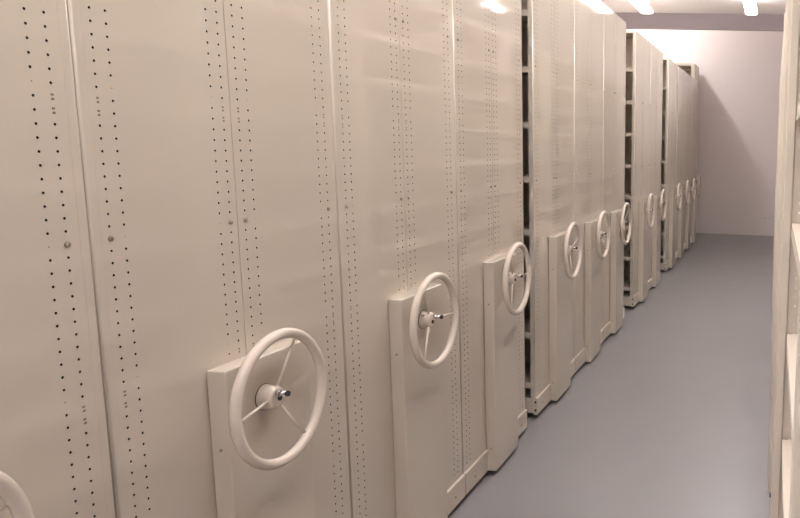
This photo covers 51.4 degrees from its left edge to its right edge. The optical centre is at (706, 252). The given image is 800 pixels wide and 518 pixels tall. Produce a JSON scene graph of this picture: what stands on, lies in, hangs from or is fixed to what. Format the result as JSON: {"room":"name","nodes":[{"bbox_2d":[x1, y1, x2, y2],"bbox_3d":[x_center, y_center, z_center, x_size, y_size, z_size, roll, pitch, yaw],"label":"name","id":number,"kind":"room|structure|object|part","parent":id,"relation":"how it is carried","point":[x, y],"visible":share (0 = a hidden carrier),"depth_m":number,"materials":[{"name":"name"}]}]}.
{"room":"archive storage room","nodes":[
{"label":"archive storage room","id":0,"kind":"room"},
{"bbox_2d":[448,233,773,517],"bbox_3d":[-1.214,0.842,4.778,7.100,0.100,16.150,2,8,5],"label":"floor","id":1,"kind":"structure","parent":0,"point":[670,418],"depth_m":4.06,"materials":[{"name":"paint"}]},
{"bbox_2d":[0,0,115,517],"bbox_3d":[-2.458,0.044,1.086,2.816,2.483,0.772,2,8,5],"label":"shelving rack","id":2,"kind":"object","parent":1,"relation":"on","point":[55,462],"visible":1,"depth_m":1.26,"materials":[{"name":"beige metal"}]},
{"bbox_3d":[-1.149,-0.018,1.334,0.026,2.362,0.020,2,8,5],"label":"corner post","id":3,"kind":"part","parent":2,"relation":"part of","materials":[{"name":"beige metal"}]},
{"bbox_2d":[66,0,350,517],"bbox_3d":[-2.386,-0.066,1.847,2.816,2.483,0.765,2,8,5],"label":"shelving rack","id":4,"kind":"object","parent":1,"relation":"on","point":[206,136],"visible":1,"depth_m":1.64,"materials":[{"name":"beige metal"}]},
{"bbox_3d":[-1.147,-0.021,1.357,0.026,2.362,0.020,2,8,5],"label":"corner post","id":5,"kind":"part","parent":4,"relation":"part of","materials":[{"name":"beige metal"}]},
{"bbox_3d":[-1.126,-0.048,1.538,0.020,2.362,0.348,2,8,5],"label":"panel","id":6,"kind":"part","parent":4,"relation":"part of","materials":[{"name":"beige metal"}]},
{"bbox_3d":[-1.092,-0.099,1.896,0.020,2.362,0.374,2,8,5],"label":"panel","id":7,"kind":"part","parent":4,"relation":"part of","materials":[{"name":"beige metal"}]},
{"bbox_3d":[-1.001,0.337,1.743,0.009,0.015,0.015,2,-18,5],"label":"pin knob","id":8,"kind":"part","parent":4,"relation":"part of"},
{"bbox_3d":[-1.077,-0.127,2.091,0.026,2.362,0.020,2,8,5],"label":"corner post","id":9,"kind":"part","parent":4,"relation":"part of","materials":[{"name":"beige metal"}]},
{"bbox_2d":[327,0,464,517],"bbox_3d":[-2.313,-0.176,2.616,2.816,2.483,0.789,2,8,5],"label":"shelving rack","id":10,"kind":"object","parent":1,"relation":"on","point":[392,83],"visible":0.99,"depth_m":2.43,"materials":[{"name":"beige metal"}]},
{"bbox_3d":[-1.074,-0.131,2.115,0.026,2.362,0.020,2,8,5],"label":"corner post","id":11,"kind":"part","parent":10,"relation":"part of","materials":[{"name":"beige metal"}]},
{"bbox_3d":[-1.054,-0.157,2.302,0.020,2.362,0.360,2,8,5],"label":"panel","id":12,"kind":"part","parent":10,"relation":"part of","materials":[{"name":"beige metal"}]},
{"bbox_3d":[-1.018,-0.211,2.672,0.020,2.362,0.386,2,8,5],"label":"panel","id":13,"kind":"part","parent":10,"relation":"part of","materials":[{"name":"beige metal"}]},
{"bbox_3d":[-1.059,1.032,2.670,0.023,0.097,0.788,2,8,5],"label":"kick plate","id":14,"kind":"part","parent":10,"relation":"part of","materials":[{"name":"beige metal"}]},
{"bbox_3d":[-1.002,-0.240,2.872,0.026,2.362,0.020,2,8,5],"label":"corner post","id":15,"kind":"part","parent":10,"relation":"part of","materials":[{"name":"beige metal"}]},
{"bbox_2d":[452,0,530,494],"bbox_3d":[-2.239,-0.288,3.389,2.816,2.483,0.769,2,8,5],"label":"shelving rack","id":16,"kind":"object","parent":1,"relation":"on","point":[492,251],"visible":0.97,"depth_m":3.21,"materials":[{"name":"beige metal"}]},
{"bbox_3d":[-1.000,-0.243,2.897,0.026,2.362,0.020,2,8,5],"label":"corner post","id":17,"kind":"part","parent":16,"relation":"part of","materials":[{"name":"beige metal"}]},
{"bbox_3d":[-0.979,-0.269,3.079,0.020,2.362,0.350,2,8,5],"label":"panel","id":18,"kind":"part","parent":16,"relation":"part of","materials":[{"name":"beige metal"}]},
{"bbox_3d":[-0.985,0.920,3.443,0.023,0.097,0.768,2,8,5],"label":"kick plate","id":19,"kind":"part","parent":16,"relation":"part of","materials":[{"name":"beige metal"}]},
{"bbox_3d":[-0.945,-0.321,3.440,0.020,2.362,0.376,2,8,5],"label":"panel","id":20,"kind":"part","parent":16,"relation":"part of","materials":[{"name":"beige metal"}]},
{"bbox_3d":[-0.930,-0.349,3.635,0.026,2.362,0.020,2,8,5],"label":"corner post","id":21,"kind":"part","parent":16,"relation":"part of","materials":[{"name":"beige metal"}]},
{"bbox_2d":[521,0,581,414],"bbox_3d":[-2.152,-0.420,4.307,2.816,2.483,0.772,2,8,5],"label":"shelving rack","id":22,"kind":"object","parent":1,"relation":"on","point":[547,25],"visible":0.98,"depth_m":4.11,"materials":[{"name":"beige metal"}]},
{"bbox_3d":[-2.194,-1.293,3.988,2.628,0.030,0.378,2,8,5],"label":"shelf","id":23,"kind":"part","parent":22,"relation":"part of","materials":[{"name":"beige metal"}]},
{"bbox_3d":[-2.202,-1.016,4.028,2.628,0.030,0.378,2,8,5],"label":"shelf","id":24,"kind":"part","parent":22,"relation":"part of","materials":[{"name":"beige metal"}]},
{"bbox_3d":[-2.209,-0.739,4.069,2.628,0.030,0.378,2,8,5],"label":"shelf","id":25,"kind":"part","parent":22,"relation":"part of","materials":[{"name":"beige metal"}]},
{"bbox_3d":[-2.219,-0.473,4.306,2.678,2.345,0.012,2,8,5],"label":"divider panel","id":26,"kind":"part","parent":22,"relation":"part of","materials":[{"name":"beige metal"}]},
{"bbox_3d":[-2.217,-0.462,4.109,2.628,0.030,0.378,2,8,5],"label":"shelf","id":27,"kind":"part","parent":22,"relation":"part of","materials":[{"name":"beige metal"}]},
{"bbox_3d":[-2.224,-0.185,4.150,2.628,0.030,0.378,2,8,5],"label":"shelf","id":28,"kind":"part","parent":22,"relation":"part of","materials":[{"name":"beige metal"}]},
{"bbox_3d":[-2.239,0.369,4.231,2.628,0.030,0.378,2,8,5],"label":"shelf","id":29,"kind":"part","parent":22,"relation":"part of","materials":[{"name":"beige metal"}]},
{"bbox_3d":[-2.247,0.646,4.272,2.628,0.030,0.378,2,8,5],"label":"shelf","id":30,"kind":"part","parent":22,"relation":"part of","materials":[{"name":"beige metal"}]},
{"bbox_3d":[-0.912,-0.375,3.814,0.026,2.362,0.020,2,8,5],"label":"corner post","id":31,"kind":"part","parent":22,"relation":"part of","materials":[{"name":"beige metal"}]},
{"bbox_3d":[-0.892,-0.401,3.997,0.020,2.362,0.352,2,8,5],"label":"panel","id":32,"kind":"part","parent":22,"relation":"part of","materials":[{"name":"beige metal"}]},
{"bbox_3d":[-0.898,0.788,4.361,0.023,0.097,0.771,2,8,5],"label":"kick plate","id":33,"kind":"part","parent":22,"relation":"part of","materials":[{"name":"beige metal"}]},
{"bbox_3d":[-0.858,-0.453,4.359,0.020,2.362,0.378,2,8,5],"label":"panel","id":34,"kind":"part","parent":22,"relation":"part of","materials":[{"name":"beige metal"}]},
{"bbox_3d":[-0.842,-0.482,4.555,0.026,2.362,0.020,2,8,5],"label":"corner post","id":35,"kind":"part","parent":22,"relation":"part of","materials":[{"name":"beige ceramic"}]},
{"bbox_2d":[574,0,609,371],"bbox_3d":[-2.079,-0.530,5.073,2.816,2.483,0.772,2,8,5],"label":"shelving rack","id":36,"kind":"object","parent":1,"relation":"on","point":[589,213],"visible":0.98,"depth_m":4.89,"materials":[{"name":"beige metal"}]},
{"bbox_3d":[-0.840,-0.485,4.580,0.026,2.362,0.020,2,8,5],"label":"corner post","id":37,"kind":"part","parent":36,"relation":"part of","materials":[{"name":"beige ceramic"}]},
{"bbox_3d":[-0.819,-0.512,4.763,0.020,2.362,0.352,2,8,5],"label":"panel","id":38,"kind":"part","parent":36,"relation":"part of","materials":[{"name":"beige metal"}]},
{"bbox_3d":[-0.825,0.678,5.127,0.023,0.097,0.771,2,8,5],"label":"kick plate","id":39,"kind":"part","parent":36,"relation":"part of","materials":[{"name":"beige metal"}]},
{"bbox_3d":[-0.785,-0.564,5.125,0.020,2.362,0.378,2,8,5],"label":"panel","id":40,"kind":"part","parent":36,"relation":"part of","materials":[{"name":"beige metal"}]},
{"bbox_3d":[-0.769,-0.592,5.321,0.026,2.362,0.020,2,8,5],"label":"corner post","id":41,"kind":"part","parent":36,"relation":"part of","materials":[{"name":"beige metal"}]},
{"bbox_2d":[602,4,631,340],"bbox_3d":[-2.006,-0.640,5.839,2.816,2.483,0.772,2,8,5],"label":"shelving rack","id":42,"kind":"object","parent":1,"relation":"on","point":[614,88],"visible":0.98,"depth_m":5.66,"materials":[{"name":"beige metal"}]},
{"bbox_3d":[-0.767,-0.596,5.345,0.026,2.362,0.020,2,8,5],"label":"corner post","id":43,"kind":"part","parent":42,"relation":"part of","materials":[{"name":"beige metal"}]},
{"bbox_3d":[-0.746,-0.622,5.528,0.020,2.362,0.352,2,8,5],"label":"panel","id":44,"kind":"part","parent":42,"relation":"part of","materials":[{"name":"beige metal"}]},
{"bbox_3d":[-0.752,0.568,5.893,0.023,0.097,0.771,2,8,5],"label":"kick plate","id":45,"kind":"part","parent":42,"relation":"part of","materials":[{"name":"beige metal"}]},
{"bbox_3d":[-0.712,-0.674,5.890,0.020,2.362,0.378,2,8,5],"label":"panel","id":46,"kind":"part","parent":42,"relation":"part of","materials":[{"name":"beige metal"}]},
{"bbox_3d":[-0.696,-0.702,6.087,0.026,2.362,0.020,2,8,5],"label":"corner post","id":47,"kind":"part","parent":42,"relation":"part of","materials":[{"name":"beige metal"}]},
{"bbox_2d":[623,31,654,306],"bbox_3d":[-1.894,-0.809,7.012,2.816,2.483,0.772,2,8,5],"label":"shelving rack","id":48,"kind":"object","parent":1,"relation":"on","point":[638,48],"visible":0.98,"depth_m":6.80,"materials":[{"name":"beige metal"}]},
{"bbox_3d":[-1.989,0.257,6.977,2.628,0.030,0.378,2,8,5],"label":"shelf","id":49,"kind":"part","parent":48,"relation":"part of","materials":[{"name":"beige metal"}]},
{"bbox_3d":[-1.982,-0.020,6.936,2.628,0.030,0.378,2,8,5],"label":"shelf","id":50,"kind":"part","parent":48,"relation":"part of","materials":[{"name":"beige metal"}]},
{"bbox_3d":[-1.967,-0.574,6.855,2.628,0.030,0.378,2,8,5],"label":"shelf","id":51,"kind":"part","parent":48,"relation":"part of","materials":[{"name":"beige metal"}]},
{"bbox_3d":[-1.944,-1.405,6.733,2.628,0.030,0.378,2,8,5],"label":"shelf","id":52,"kind":"part","parent":48,"relation":"part of","materials":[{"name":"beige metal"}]},
{"bbox_3d":[-1.959,-0.851,6.814,2.628,0.030,0.378,2,8,5],"label":"shelf","id":53,"kind":"part","parent":48,"relation":"part of","materials":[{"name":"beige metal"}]},
{"bbox_3d":[-1.961,-0.862,7.011,2.678,2.345,0.012,2,8,5],"label":"divider panel","id":54,"kind":"part","parent":48,"relation":"part of","materials":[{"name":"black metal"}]},
{"bbox_3d":[-1.937,-1.682,6.693,2.628,0.030,0.378,2,8,5],"label":"shelf","id":55,"kind":"part","parent":48,"relation":"part of","materials":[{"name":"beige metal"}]},
{"bbox_3d":[-0.655,-0.764,6.519,0.026,2.362,0.020,2,8,5],"label":"corner post","id":56,"kind":"part","parent":48,"relation":"part of","materials":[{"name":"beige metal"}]},
{"bbox_3d":[-0.640,0.399,7.066,0.023,0.097,0.771,2,8,5],"label":"kick plate","id":57,"kind":"part","parent":48,"relation":"part of","materials":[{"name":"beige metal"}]},
{"bbox_3d":[-0.634,-0.791,6.702,0.020,2.362,0.352,2,8,5],"label":"panel","id":58,"kind":"part","parent":48,"relation":"part of","materials":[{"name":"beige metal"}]},
{"bbox_3d":[-0.600,-0.843,7.064,0.020,2.362,0.378,2,8,5],"label":"panel","id":59,"kind":"part","parent":48,"relation":"part of","materials":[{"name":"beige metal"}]},
{"bbox_3d":[-0.584,-0.871,7.260,0.026,2.362,0.020,2,8,5],"label":"corner post","id":60,"kind":"part","parent":48,"relation":"part of","materials":[{"name":"beige metal"}]},
{"bbox_2d":[648,44,666,289],"bbox_3d":[-1.821,-0.919,7.778,2.816,2.483,0.772,2,8,5],"label":"shelving rack","id":61,"kind":"object","parent":1,"relation":"on","point":[656,74],"visible":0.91,"depth_m":7.62,"materials":[{"name":"beige metal"}]},
{"bbox_3d":[-0.567,0.289,7.832,0.023,0.097,0.771,2,8,5],"label":"kick plate","id":62,"kind":"part","parent":61,"relation":"part of","materials":[{"name":"beige metal"}]},
{"bbox_3d":[-0.582,-0.875,7.285,0.026,2.362,0.020,2,8,5],"label":"corner post","id":63,"kind":"part","parent":61,"relation":"part of","materials":[{"name":"beige metal"}]},
{"bbox_3d":[-0.561,-0.901,7.468,0.020,2.362,0.352,2,8,5],"label":"panel","id":64,"kind":"part","parent":61,"relation":"part of","materials":[{"name":"beige metal"}]},
{"bbox_3d":[-0.527,-0.953,7.830,0.020,2.362,0.378,2,8,5],"label":"panel","id":65,"kind":"part","parent":61,"relation":"part of","materials":[{"name":"beige metal"}]},
{"bbox_3d":[-0.511,-0.981,8.026,0.026,2.362,0.020,2,8,5],"label":"corner post","id":66,"kind":"part","parent":61,"relation":"part of","materials":[{"name":"beige metal"}]},
{"bbox_2d":[660,58,681,270],"bbox_3d":[-1.707,-1.091,8.973,2.816,2.483,0.772,2,8,5],"label":"shelving rack","id":67,"kind":"object","parent":1,"relation":"on","point":[670,69],"visible":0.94,"depth_m":8.77,"materials":[{"name":"beige metal"}]},
{"bbox_3d":[-1.774,-1.145,8.972,2.678,2.345,0.012,2,8,5],"label":"divider panel","id":68,"kind":"part","parent":67,"relation":"part of","materials":[{"name":"beige metal"}]},
{"bbox_3d":[-0.468,-1.047,8.480,0.026,2.362,0.020,2,8,5],"label":"corner post","id":69,"kind":"part","parent":67,"relation":"part of","materials":[{"name":"beige metal"}]},
{"bbox_3d":[-0.453,0.117,9.027,0.023,0.097,0.771,2,8,5],"label":"kick plate","id":70,"kind":"part","parent":67,"relation":"part of","materials":[{"name":"beige metal"}]},
{"bbox_3d":[-0.447,-1.073,8.663,0.020,2.362,0.352,2,8,5],"label":"panel","id":71,"kind":"part","parent":67,"relation":"part of","materials":[{"name":"beige metal"}]},
{"bbox_3d":[-0.413,-1.125,9.025,0.020,2.362,0.378,2,8,5],"label":"panel","id":72,"kind":"part","parent":67,"relation":"part of","materials":[{"name":"beige metal"}]},
{"bbox_2d":[675,67,689,259],"bbox_3d":[-1.627,-1.212,9.811,2.816,2.483,0.772,2,8,5],"label":"shelving rack","id":73,"kind":"object","parent":1,"relation":"on","point":[681,90],"visible":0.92,"depth_m":9.65,"materials":[{"name":"beige metal"}]},
{"bbox_3d":[-0.388,-1.167,9.318,0.026,2.362,0.020,2,8,5],"label":"corner post","id":74,"kind":"part","parent":73,"relation":"part of","materials":[{"name":"beige metal"}]},
{"bbox_3d":[-0.368,-1.193,9.501,0.020,2.362,0.352,2,8,5],"label":"panel","id":75,"kind":"part","parent":73,"relation":"part of","materials":[{"name":"beige metal"}]},
{"bbox_3d":[-0.333,-1.246,9.862,0.020,2.362,0.378,2,8,5],"label":"panel","id":76,"kind":"part","parent":73,"relation":"part of","materials":[{"name":"beige metal"}]},
{"bbox_2d":[675,63,698,174],"bbox_3d":[-1.530,-1.722,12.217,2.700,2.800,0.640,2,8,5],"label":"shelving rack","id":77,"kind":"object","parent":1,"relation":"on","point":[691,69],"visible":0.11,"depth_m":11.87,"materials":[{"name":"beige metal"}]},
{"bbox_3d":[-0.197,-1.683,12.097,0.022,2.770,0.638,2,8,5],"label":"panel","id":78,"kind":"part","parent":77,"relation":"part of","materials":[{"name":"beige metal"}]},
{"bbox_2d":[684,73,695,249],"bbox_3d":[-1.554,-1.322,10.577,2.816,2.483,0.772,2,8,5],"label":"shelving rack","id":79,"kind":"object","parent":1,"relation":"on","point":[689,80],"visible":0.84,"depth_m":10.44,"materials":[{"name":"beige metal"}]},
{"bbox_3d":[-0.295,-1.304,10.266,0.020,2.362,0.352,2,8,5],"label":"panel","id":80,"kind":"part","parent":79,"relation":"part of","materials":[{"name":"beige metal"}]},
{"bbox_3d":[-0.260,-1.356,10.628,0.020,2.362,0.378,2,8,5],"label":"panel","id":81,"kind":"part","parent":79,"relation":"part of","materials":[{"name":"beige metal"}]},
{"bbox_2d":[690,79,700,242],"bbox_3d":[-1.481,-1.432,11.342,2.816,2.483,0.772,2,8,5],"label":"shelving rack","id":82,"kind":"object","parent":1,"relation":"on","point":[695,83],"visible":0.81,"depth_m":11.20,"materials":[{"name":"beige metal"}]},
{"bbox_3d":[-0.222,-1.414,11.032,0.020,2.362,0.352,2,8,5],"label":"panel","id":83,"kind":"part","parent":82,"relation":"part of","materials":[{"name":"beige metal"}]},
{"bbox_3d":[-0.187,-1.466,11.394,0.020,2.362,0.378,2,8,5],"label":"panel","id":84,"kind":"part","parent":82,"relation":"part of","materials":[{"name":"beige metal"}]},
{"bbox_2d":[767,0,799,517],"bbox_3d":[0.759,-0.517,5.507,0.448,2.483,12.542,2,8,5],"label":"open shelving","id":85,"kind":"object","parent":1,"relation":"on","point":[784,439],"visible":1,"depth_m":1.82,"materials":[{"name":"beige metal"}]},
{"bbox_3d":[1.138,-1.411,11.684,0.022,2.483,0.042,2,8,5],"label":"post","id":86,"kind":"part","parent":85,"relation":"part of","materials":[{"name":"beige metal"}]},
{"bbox_3d":[1.020,-1.234,10.453,0.022,2.483,0.042,2,8,5],"label":"post","id":87,"kind":"part","parent":85,"relation":"part of","materials":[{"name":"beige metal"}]},
{"bbox_3d":[0.903,-1.057,9.221,0.022,2.483,0.042,2,8,5],"label":"post","id":88,"kind":"part","parent":85,"relation":"part of","materials":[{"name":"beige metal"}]},
{"bbox_3d":[0.785,-0.879,7.989,0.022,2.483,0.042,2,8,5],"label":"post","id":89,"kind":"part","parent":85,"relation":"part of","materials":[{"name":"beige metal"}]},
{"bbox_3d":[0.668,-0.702,6.757,0.022,2.483,0.042,2,8,5],"label":"post","id":90,"kind":"part","parent":85,"relation":"part of","materials":[{"name":"beige metal"}]},
{"bbox_3d":[0.551,-0.525,5.525,0.022,2.483,0.042,2,8,5],"label":"post","id":91,"kind":"part","parent":85,"relation":"part of","materials":[{"name":"beige metal"}]},
{"bbox_3d":[0.433,-0.348,4.294,0.022,2.483,0.042,2,8,5],"label":"post","id":92,"kind":"part","parent":85,"relation":"part of","materials":[{"name":"beige metal"}]},
{"bbox_3d":[0.340,0.591,1.266,0.405,0.032,1.207,2,8,5],"label":"shelf","id":93,"kind":"part","parent":85,"relation":"part of","materials":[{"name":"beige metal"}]},
{"bbox_3d":[0.404,0.016,1.807,0.390,2.443,0.020,2,8,5],"label":"frame","id":94,"kind":"part","parent":85,"relation":"part of","materials":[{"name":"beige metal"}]},
{"bbox_3d":[0.347,0.314,1.226,0.405,0.032,1.207,2,8,5],"label":"shelf","id":95,"kind":"part","parent":85,"relation":"part of","materials":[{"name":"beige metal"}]},
{"bbox_3d":[0.081,0.184,0.598,0.022,2.483,0.042,2,8,5],"label":"post","id":96,"kind":"part","parent":85,"relation":"part of","materials":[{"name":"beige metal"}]},
{"bbox_3d":[0.355,0.037,1.185,0.405,0.032,1.207,2,8,5],"label":"shelf","id":97,"kind":"part","parent":85,"relation":"part of","materials":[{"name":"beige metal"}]},
{"bbox_3d":[0.362,-0.240,1.145,0.405,0.032,1.207,2,8,5],"label":"shelf","id":98,"kind":"part","parent":85,"relation":"part of","materials":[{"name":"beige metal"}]},
{"bbox_2d":[600,0,785,13],"bbox_3d":[-1.108,-3.074,4.204,7.100,1.320,16.150,2,8,5],"label":"ceiling","id":99,"kind":"structure","parent":0,"point":[620,6],"depth_m":9.23,"materials":[{"name":"white paint"}]},
{"bbox_2d":[629,0,652,13],"bbox_3d":[-0.789,-2.887,8.133,0.146,0.172,1.500,2,8,5],"label":"ceiling lamp","id":100,"kind":"object","parent":99,"relation":"attached to","point":[642,6],"visible":1,"depth_m":8.47,"materials":[{"name":"white plastic"}]},
{"bbox_2d":[614,12,783,30],"bbox_3d":[-0.591,-3.700,9.702,7.100,1.408,0.060,2,8,5],"label":"trim","id":101,"kind":"structure","parent":99,"relation":"attached to","point":[655,21],"depth_m":9.71,"materials":[{"name":"grey paint"}]},
{"bbox_2d":[743,0,757,14],"bbox_3d":[0.475,-2.836,8.020,0.146,0.172,1.500,2,8,5],"label":"ceiling lamp","id":102,"kind":"object","parent":99,"relation":"attached to","point":[750,6],"visible":1,"depth_m":8.29,"materials":[{"name":"white"}]},
{"bbox_2d":[626,29,783,235],"bbox_3d":[-0.388,-2.564,12.480,7.100,4.450,0.150,2,8,5],"label":"wall","id":103,"kind":"structure","parent":0,"point":[740,71],"depth_m":12.37,"materials":[{"name":"white paint"}]}
]}

